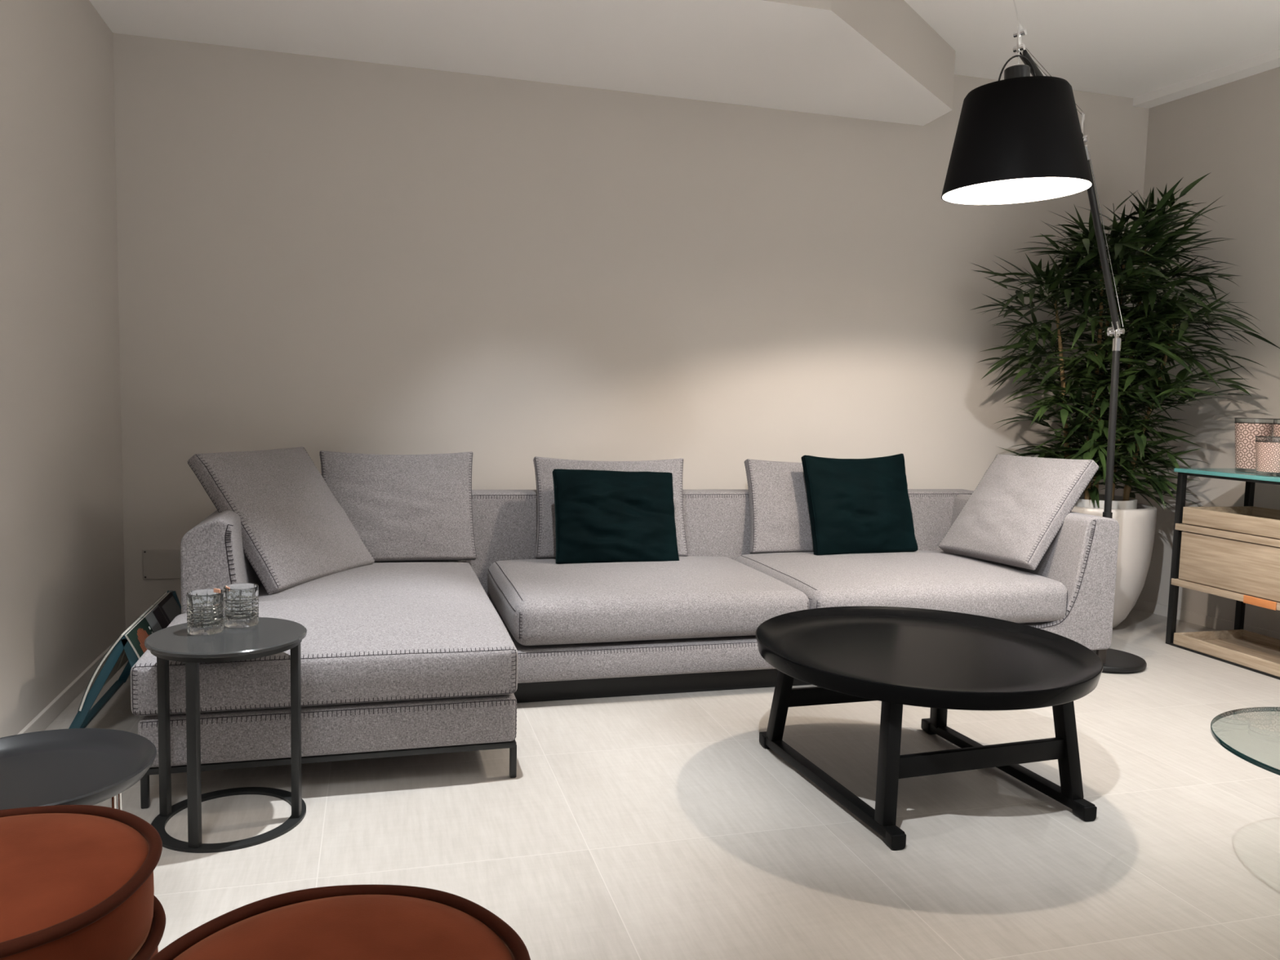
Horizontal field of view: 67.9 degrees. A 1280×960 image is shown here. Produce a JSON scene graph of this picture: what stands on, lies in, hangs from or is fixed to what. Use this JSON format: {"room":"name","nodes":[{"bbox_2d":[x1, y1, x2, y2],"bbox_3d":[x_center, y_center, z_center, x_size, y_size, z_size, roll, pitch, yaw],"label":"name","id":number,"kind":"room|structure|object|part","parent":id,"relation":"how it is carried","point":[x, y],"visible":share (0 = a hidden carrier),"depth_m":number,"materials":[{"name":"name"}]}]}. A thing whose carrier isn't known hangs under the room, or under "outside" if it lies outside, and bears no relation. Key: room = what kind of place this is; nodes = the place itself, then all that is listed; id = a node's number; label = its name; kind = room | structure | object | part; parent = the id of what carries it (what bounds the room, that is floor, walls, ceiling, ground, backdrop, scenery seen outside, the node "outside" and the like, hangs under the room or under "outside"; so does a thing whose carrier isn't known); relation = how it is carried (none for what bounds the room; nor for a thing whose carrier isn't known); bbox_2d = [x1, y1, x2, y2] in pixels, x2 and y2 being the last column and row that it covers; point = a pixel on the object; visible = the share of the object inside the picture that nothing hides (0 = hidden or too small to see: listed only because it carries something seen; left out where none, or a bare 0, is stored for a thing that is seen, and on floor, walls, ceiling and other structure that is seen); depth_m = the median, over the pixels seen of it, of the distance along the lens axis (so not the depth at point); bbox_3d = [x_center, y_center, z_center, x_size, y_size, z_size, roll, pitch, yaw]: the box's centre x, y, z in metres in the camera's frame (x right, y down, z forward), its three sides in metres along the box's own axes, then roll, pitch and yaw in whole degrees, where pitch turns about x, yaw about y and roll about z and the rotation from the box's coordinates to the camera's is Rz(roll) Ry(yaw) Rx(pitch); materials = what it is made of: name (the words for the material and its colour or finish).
{"room":"living room","nodes":[
{"label":"living room","id":0,"kind":"room"},
{"bbox_2d":[0,0,125,737],"bbox_3d":[-1.546,-0.527,1.313,0.126,3.050,5.840,0,5,-16],"label":"wall","id":1,"kind":"structure","parent":0,"point":[62,580],"depth_m":3.31,"materials":[{"name":"grey paint"}]},
{"bbox_2d":[17,638,117,734],"bbox_3d":[-1.514,0.963,1.453,0.014,0.060,5.828,0,5,-16],"label":"baseboard","id":2,"kind":"structure","parent":1,"relation":"attached to","point":[46,717],"depth_m":3.36,"materials":[{"name":"grey"}]},
{"bbox_2d":[112,32,1149,629],"bbox_3d":[0.338,-0.788,4.931,5.700,3.050,0.140,0,5,-16],"label":"wall","id":3,"kind":"structure","parent":0,"point":[316,254],"depth_m":4.62,"materials":[{"name":"grey paint"}]},
{"bbox_2d":[142,548,180,579],"bbox_3d":[-2.126,0.378,4.271,0.198,0.136,0.013,0,5,-16],"label":"cover plate","id":4,"kind":"object","parent":3,"relation":"attached to","point":[165,563],"visible":0.78,"depth_m":4.26,"materials":[{"name":"grey plastic"}]},
{"bbox_2d":[88,0,955,125],"bbox_3d":[-0.196,-1.986,3.968,3.899,0.287,1.210,0,5,-16],"label":"ceiling","id":5,"kind":"structure","parent":3,"relation":"attached to","point":[869,60],"depth_m":4.03,"materials":[{"name":"white paint"}]},
{"bbox_2d":[44,608,1279,959],"bbox_3d":[3.479,1.277,0.177,9.200,0.100,11.250,0,5,-16],"label":"floor","id":6,"kind":"structure","parent":0,"point":[659,826],"depth_m":2.54,"materials":[{"name":"ceramic"}]},
{"bbox_2d":[0,728,156,809],"bbox_3d":[-1.171,0.757,1.838,0.428,0.420,0.428,0,5,-16],"label":"tray table","id":7,"kind":"object","parent":6,"relation":"on","point":[92,766],"visible":0.62,"depth_m":1.89,"materials":[{"name":"dark grey lacquered metal"},{"name":"chrome"}]},
{"bbox_3d":[-1.007,0.773,1.832,0.010,0.374,0.028,2,5,2],"label":"leg","id":8,"kind":"part","parent":7,"relation":"part of","materials":[{"name":"silver metal"}]},
{"bbox_2d":[0,804,165,959],"bbox_3d":[-0.976,0.785,1.402,0.494,0.449,0.494,0,5,-16],"label":"pouf","id":9,"kind":"object","parent":6,"relation":"on","point":[77,881],"visible":1,"depth_m":1.39,"materials":[{"name":"orange leather"}]},
{"bbox_2d":[68,590,181,728],"bbox_3d":[-1.776,0.645,3.379,0.328,0.364,0.730,0,5,-16],"label":"magazine rack","id":10,"kind":"object","parent":6,"relation":"on","point":[82,718],"visible":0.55,"depth_m":3.02,"materials":[{"name":"teal metal"}]},
{"bbox_3d":[-1.679,0.677,3.034,0.324,0.363,0.010,0,5,-16],"label":"leg frame","id":11,"kind":"part","parent":10,"relation":"part of","materials":[{"name":"teal metal"}]},
{"bbox_2d":[77,617,154,711],"bbox_3d":[-1.695,0.602,3.134,0.225,0.247,0.245,0,5,-16],"label":"magazine","id":12,"kind":"object","parent":10,"relation":"on","point":[136,636],"visible":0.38,"depth_m":3.06,"materials":[{"name":"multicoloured paper"}]},
{"bbox_2d":[102,604,168,687],"bbox_3d":[-1.753,0.585,3.351,0.229,0.252,0.195,0,5,-16],"label":"magazine","id":13,"kind":"object","parent":10,"relation":"on","point":[155,617],"visible":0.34,"depth_m":3.36,"materials":[{"name":"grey paper"}]},
{"bbox_3d":[-1.694,0.584,3.414,0.081,0.247,0.095,0,5,-16],"label":"printed panel","id":14,"kind":"part","parent":13,"relation":"part of","materials":[{"name":"grey paper"}]},
{"bbox_2d":[117,591,181,671],"bbox_3d":[-1.813,0.563,3.556,0.225,0.247,0.225,0,5,-16],"label":"magazine","id":15,"kind":"object","parent":10,"relation":"on","point":[168,605],"visible":0.3,"depth_m":3.54,"materials":[{"name":"grey paper"}]},
{"bbox_3d":[-1.754,0.499,3.575,0.041,0.089,0.190,0,5,-16],"label":"printed panel","id":16,"kind":"part","parent":15,"relation":"part of","materials":[{"name":"grey paper"}]},
{"bbox_3d":[-1.871,0.613,3.724,0.324,0.363,0.010,0,5,-16],"label":"leg frame","id":17,"kind":"part","parent":10,"relation":"part of","materials":[{"name":"teal metal"}]},
{"bbox_2d":[144,617,306,853],"bbox_3d":[-1.093,0.658,2.528,0.392,0.506,0.392,0,5,-16],"label":"side table","id":18,"kind":"object","parent":6,"relation":"on","point":[271,636],"visible":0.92,"depth_m":2.46,"materials":[{"name":"black metal"}]},
{"bbox_3d":[-1.267,0.662,2.530,0.021,0.472,0.026,1,5,0],"label":"leg","id":19,"kind":"part","parent":18,"relation":"part of","materials":[{"name":"black metal"}]},
{"bbox_3d":[-1.107,0.681,2.356,0.026,0.472,0.021,2,5,4],"label":"leg","id":20,"kind":"part","parent":18,"relation":"part of","materials":[{"name":"black metal"}]},
{"bbox_2d":[186,588,223,635],"bbox_3d":[-1.152,0.350,2.519,0.089,0.112,0.089,0,5,-16],"label":"glass tumbler","id":21,"kind":"object","parent":18,"relation":"on","point":[205,607],"visible":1,"depth_m":2.48,"materials":[{"name":"clear glass"}]},
{"bbox_3d":[-1.087,0.425,2.508,0.368,0.013,0.368,0,5,-16],"label":"under frame","id":22,"kind":"part","parent":18,"relation":"part of","materials":[{"name":"black metal"}]},
{"bbox_2d":[223,582,258,627],"bbox_3d":[-1.093,0.344,2.606,0.089,0.112,0.089,0,5,-16],"label":"glass tumbler","id":23,"kind":"object","parent":18,"relation":"on","point":[241,601],"visible":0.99,"depth_m":2.57,"materials":[{"name":"clear glass"}]},
{"bbox_3d":[-0.919,0.670,2.540,0.021,0.472,0.026,1,5,-4],"label":"leg","id":24,"kind":"part","parent":18,"relation":"part of","materials":[{"name":"black metal"}]},
{"bbox_2d":[149,884,530,959],"bbox_3d":[-0.380,0.820,1.168,0.494,0.449,0.494,0,5,-16],"label":"pouf","id":25,"kind":"object","parent":6,"relation":"on","point":[372,922],"visible":1,"depth_m":1.26,"materials":[{"name":"orange leather"}]},
{"bbox_2d":[130,488,1119,808],"bbox_3d":[0.204,0.469,3.883,3.762,0.717,1.772,0,5,-16],"label":"sectional sofa","id":26,"kind":"object","parent":6,"relation":"on","point":[409,658],"visible":0.66,"depth_m":3.56,"materials":[{"name":"grey fabric"}]},
{"bbox_3d":[-1.356,0.846,2.603,0.020,0.104,0.022,0,5,-16],"label":"leg","id":27,"kind":"part","parent":26,"relation":"part of","materials":[{"name":"black metal"}]},
{"bbox_3d":[-1.556,0.315,3.678,0.218,0.464,1.065,0,5,-16],"label":"armrest","id":28,"kind":"part","parent":26,"relation":"part of","materials":[{"name":"grey fabric"}]},
{"bbox_2d":[186,446,374,595],"bbox_3d":[-1.367,0.135,3.690,0.387,0.492,0.631,3,5,16],"label":"pillow","id":29,"kind":"object","parent":26,"relation":"on","point":[295,531],"visible":0.91,"depth_m":3.56,"materials":[{"name":"grey fabric"}]},
{"bbox_3d":[-1.067,0.479,3.412,1.060,0.188,1.548,0,5,-16],"label":"chaise seat","id":30,"kind":"part","parent":26,"relation":"part of","materials":[{"name":"grey fabric"}]},
{"bbox_2d":[319,450,477,562],"bbox_3d":[-1.068,0.116,4.210,0.670,0.480,0.220,0,5,-18],"label":"cushion","id":31,"kind":"object","parent":26,"relation":"on","point":[402,508],"visible":0.75,"depth_m":4.17,"materials":[{"name":"grey fabric"}]},
{"bbox_3d":[-0.384,0.848,2.874,0.020,0.104,0.022,0,5,-16],"label":"leg","id":32,"kind":"part","parent":26,"relation":"part of","materials":[{"name":"black metal"}]},
{"bbox_2d":[533,456,688,559],"bbox_3d":[-0.135,0.129,4.450,0.720,0.463,0.189,0,5,-13],"label":"cushion","id":33,"kind":"object","parent":26,"relation":"on","point":[544,467],"visible":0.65,"depth_m":4.42,"materials":[{"name":"grey fabric"}]},
{"bbox_2d":[552,468,679,564],"bbox_3d":[-0.109,0.168,4.254,0.568,0.423,0.239,0,5,-16],"label":"velvet pillow","id":34,"kind":"object","parent":26,"relation":"on","point":[602,516],"visible":0.87,"depth_m":4.19,"materials":[{"name":"teal fabric"}]},
{"bbox_3d":[0.393,0.641,4.252,2.210,0.121,1.087,0,5,-16],"label":"seat","id":35,"kind":"part","parent":26,"relation":"part of","materials":[{"name":"grey fabric"}]},
{"bbox_2d":[487,555,808,645],"bbox_3d":[-0.004,0.473,4.029,1.192,0.204,0.932,0,5,-16],"label":"seat cushion","id":36,"kind":"object","parent":26,"relation":"on","point":[690,600],"depth_m":3.66,"materials":[{"name":"grey fabric"}]},
{"bbox_3d":[0.003,0.348,4.636,3.710,0.590,0.197,0,5,-16],"label":"backrest","id":37,"kind":"part","parent":26,"relation":"part of","materials":[{"name":"grey fabric"}]},
{"bbox_2d":[744,458,813,553],"bbox_3d":[0.891,0.130,4.735,0.740,0.456,0.186,0,5,-12],"label":"cushion","id":38,"kind":"object","parent":26,"relation":"on","point":[780,520],"visible":0.43,"depth_m":4.65,"materials":[{"name":"grey fabric"}]},
{"bbox_2d":[800,453,918,555],"bbox_3d":[1.071,0.117,4.625,0.563,0.487,0.215,0,5,-20],"label":"velvet pillow","id":39,"kind":"object","parent":26,"relation":"on","point":[855,505],"visible":0.96,"depth_m":4.56,"materials":[{"name":"teal fabric"}]},
{"bbox_2d":[735,550,1066,622],"bbox_3d":[1.151,0.472,4.352,1.227,0.209,0.932,0,5,-16],"label":"seat cushion","id":40,"kind":"object","parent":26,"relation":"on","point":[933,580],"depth_m":4.03,"materials":[{"name":"grey fabric"}]},
{"bbox_2d":[937,453,1098,570],"bbox_3d":[1.768,0.133,4.482,0.398,0.496,0.604,-1,5,-22],"label":"pillow","id":41,"kind":"object","parent":26,"relation":"on","point":[1020,504],"visible":1,"depth_m":4.37,"materials":[{"name":"grey fabric"}]},
{"bbox_3d":[1.695,0.408,4.594,0.507,0.591,1.065,0,5,-16],"label":"armrest","id":42,"kind":"part","parent":26,"relation":"part of","materials":[{"name":"grey fabric"}]},
{"bbox_3d":[2.041,0.794,4.207,0.044,0.106,0.016,0,5,-16],"label":"leg","id":43,"kind":"part","parent":26,"relation":"part of","materials":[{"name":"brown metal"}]},
{"bbox_2d":[755,605,1103,850],"bbox_3d":[0.853,0.710,2.922,1.004,0.432,1.004,0,5,-16],"label":"coffee table","id":44,"kind":"object","parent":6,"relation":"on","point":[940,661],"visible":1,"depth_m":2.76,"materials":[{"name":"black paint"}]},
{"bbox_3d":[0.468,0.689,3.110,0.071,0.351,0.092,0,5,-16],"label":"leg","id":45,"kind":"part","parent":44,"relation":"part of","materials":[{"name":"black wood"}]},
{"bbox_3d":[0.665,0.742,2.539,0.071,0.351,0.092,0,5,-16],"label":"leg","id":46,"kind":"part","parent":44,"relation":"part of","materials":[{"name":"black wood"}]},
{"bbox_3d":[1.036,0.689,3.279,0.071,0.351,0.092,0,5,-16],"label":"leg","id":47,"kind":"part","parent":44,"relation":"part of","materials":[{"name":"black wood"}]},
{"bbox_3d":[1.226,0.740,2.732,0.071,0.351,0.092,0,5,-16],"label":"leg","id":48,"kind":"part","parent":44,"relation":"part of","materials":[{"name":"black wood"}]},
{"bbox_2d":[941,0,1146,673],"bbox_3d":[1.655,-0.601,3.809,0.558,2.932,1.644,6,6,41],"label":"floor lamp","id":49,"kind":"object","parent":6,"relation":"on","point":[1020,138],"visible":0.93,"depth_m":3.18,"materials":[{"name":"black metal"}]},
{"bbox_3d":[1.314,-1.173,3.304,0.491,0.361,0.492,0,5,-16],"label":"lamp shade","id":50,"kind":"part","parent":49,"relation":"part of","materials":[{"name":"black fabric"}]},
{"bbox_3d":[1.550,-1.433,3.564,0.029,0.158,0.694,6,6,40],"label":"arm","id":51,"kind":"part","parent":49,"relation":"part of","materials":[{"name":"black metal"}]},
{"bbox_3d":[1.795,-1.429,3.851,0.021,0.114,0.008,-3,6,-40],"label":"wire post","id":52,"kind":"part","parent":49,"relation":"part of","materials":[{"name":"silver metal"}]},
{"bbox_3d":[1.955,-1.015,4.033,0.449,0.715,0.029,-3,6,-40],"label":"arm","id":53,"kind":"part","parent":49,"relation":"part of","materials":[{"name":"black metal"}]},
{"bbox_2d":[970,173,1279,627],"bbox_3d":[2.405,-0.378,4.865,1.374,2.346,1.139,-1,5,-23],"label":"potted plant","id":54,"kind":"object","parent":6,"relation":"on","point":[1136,522],"visible":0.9,"depth_m":4.82,"materials":[{"name":"green plant"}]},
{"bbox_2d":[1165,467,1279,679],"bbox_3d":[3.036,0.442,4.080,0.476,0.877,1.449,0,5,-16],"label":"sideboard","id":55,"kind":"object","parent":6,"relation":"on","point":[1228,552],"visible":0.96,"depth_m":4.48,"materials":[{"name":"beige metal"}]},
{"bbox_3d":[2.650,0.390,4.694,0.030,0.858,0.030,0,5,-16],"label":"post","id":56,"kind":"part","parent":55,"relation":"part of","materials":[{"name":"black metal"}]},
{"bbox_3d":[3.031,0.874,4.118,0.455,0.010,1.425,0,5,-16],"label":"frame","id":57,"kind":"part","parent":55,"relation":"part of","materials":[{"name":"brown wood"}]},
{"bbox_2d":[1170,577,1279,610],"bbox_3d":[3.017,0.562,4.095,0.431,0.031,1.375,0,5,-16],"label":"shelf","id":58,"kind":"object","parent":55,"relation":"attached to","point":[1254,598],"depth_m":4.39,"materials":[{"name":"brown wood"}]},
{"bbox_2d":[1173,629,1279,676],"bbox_3d":[3.022,0.841,4.107,0.427,0.055,1.345,0,5,-16],"label":"tray","id":59,"kind":"object","parent":55,"relation":"on","point":[1255,652],"depth_m":4.57,"materials":[{"name":"brown wood"}]},
{"bbox_3d":[3.049,0.015,4.044,0.472,0.018,1.449,0,5,-16],"label":"glass","id":60,"kind":"part","parent":55,"relation":"part of","materials":[{"name":"teal glass"}]},
{"bbox_2d":[1174,523,1279,547],"bbox_3d":[3.024,0.289,4.072,0.431,0.031,1.375,0,5,-16],"label":"shelf","id":61,"kind":"object","parent":55,"relation":"attached to","point":[1243,537],"depth_m":4.39,"materials":[{"name":"brown wood"}]},
{"bbox_3d":[3.026,0.427,4.068,0.413,0.233,1.343,0,5,-16],"label":"drawer","id":62,"kind":"part","parent":55,"relation":"part of","materials":[{"name":"brown wood"}]},
{"bbox_2d":[1182,506,1279,538],"bbox_3d":[3.037,0.230,4.054,0.427,0.080,1.345,0,5,-16],"label":"tray","id":63,"kind":"object","parent":55,"relation":"on","point":[1241,522],"depth_m":4.45,"materials":[{"name":"brown wood"}]},
{"bbox_3d":[3.052,0.030,4.046,0.455,0.012,1.425,0,5,-16],"label":"frame","id":64,"kind":"part","parent":55,"relation":"part of","materials":[{"name":"black metal"}]},
{"bbox_3d":[3.059,0.390,4.809,0.030,0.858,0.030,0,5,-16],"label":"post","id":65,"kind":"part","parent":55,"relation":"part of","materials":[{"name":"black metal"}]},
{"bbox_2d":[1234,417,1273,472],"bbox_3d":[2.913,-0.167,4.516,0.168,0.254,0.168,0,5,-16],"label":"candle holder","id":66,"kind":"object","parent":55,"relation":"on","point":[1246,428],"visible":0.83,"depth_m":4.47,"materials":[{"name":"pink glass"}]},
{"bbox_3d":[2.753,0.544,4.222,0.008,0.036,0.160,0,5,-16],"label":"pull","id":67,"kind":"part","parent":55,"relation":"part of","materials":[{"name":"brown leather"}]},
{"bbox_2d":[1254,435,1279,475],"bbox_3d":[2.854,-0.108,4.280,0.154,0.174,0.154,0,5,-16],"label":"candle holder","id":68,"kind":"object","parent":55,"relation":"on","point":[1267,447],"visible":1,"depth_m":4.24,"materials":[{"name":"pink glass"}]},
{"bbox_2d":[1272,418,1279,436],"bbox_3d":[2.990,-0.151,4.354,0.168,0.254,0.168,0,5,-16],"label":"candle holder","id":69,"kind":"object","parent":55,"relation":"on","point":[1276,421],"visible":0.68,"depth_m":4.35,"materials":[{"name":"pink glass"}]},
{"bbox_2d":[1210,706,1279,775],"bbox_3d":[1.649,0.812,2.151,0.640,0.400,0.640,0,5,-16],"label":"glass table","id":70,"kind":"object","parent":6,"relation":"on","point":[1267,767],"visible":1,"depth_m":2.22,"materials":[{"name":"teal"}]},
{"bbox_2d":[904,0,1279,97],"bbox_3d":[3.216,-1.863,1.132,9.200,0.120,8.780,0,5,-16],"label":"ceiling","id":71,"kind":"structure","parent":0,"point":[1125,48],"depth_m":4.53,"materials":[{"name":"white paint"}]},
{"bbox_2d":[1071,502,1157,627],"bbox_3d":[2.421,0.453,5.085,0.570,0.655,0.570,0,5,-16],"label":"pot","id":72,"kind":"object","parent":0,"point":[1136,522],"depth_m":4.83,"materials":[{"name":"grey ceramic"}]},
{"bbox_2d":[1122,66,1279,632],"bbox_3d":[3.323,-0.689,4.637,0.227,3.050,2.334,0,5,-19],"label":"wall","id":73,"kind":"structure","parent":0,"point":[1230,131],"depth_m":5.03,"materials":[{"name":"grey paint"}]},
{"bbox_2d":[1133,48,1279,108],"bbox_3d":[3.266,-2.060,4.422,0.114,0.045,2.203,0,5,-21],"label":"trim","id":74,"kind":"structure","parent":73,"relation":"attached to","point":[1269,60],"depth_m":5.00,"materials":[{"name":"white paint"}]},
{"bbox_2d":[1133,599,1279,639],"bbox_3d":[3.246,0.807,4.674,0.012,0.060,2.180,0,5,-21],"label":"baseboard","id":75,"kind":"structure","parent":73,"relation":"attached to","point":[1192,617],"depth_m":5.17,"materials":[{"name":"grey paint"}]}
]}

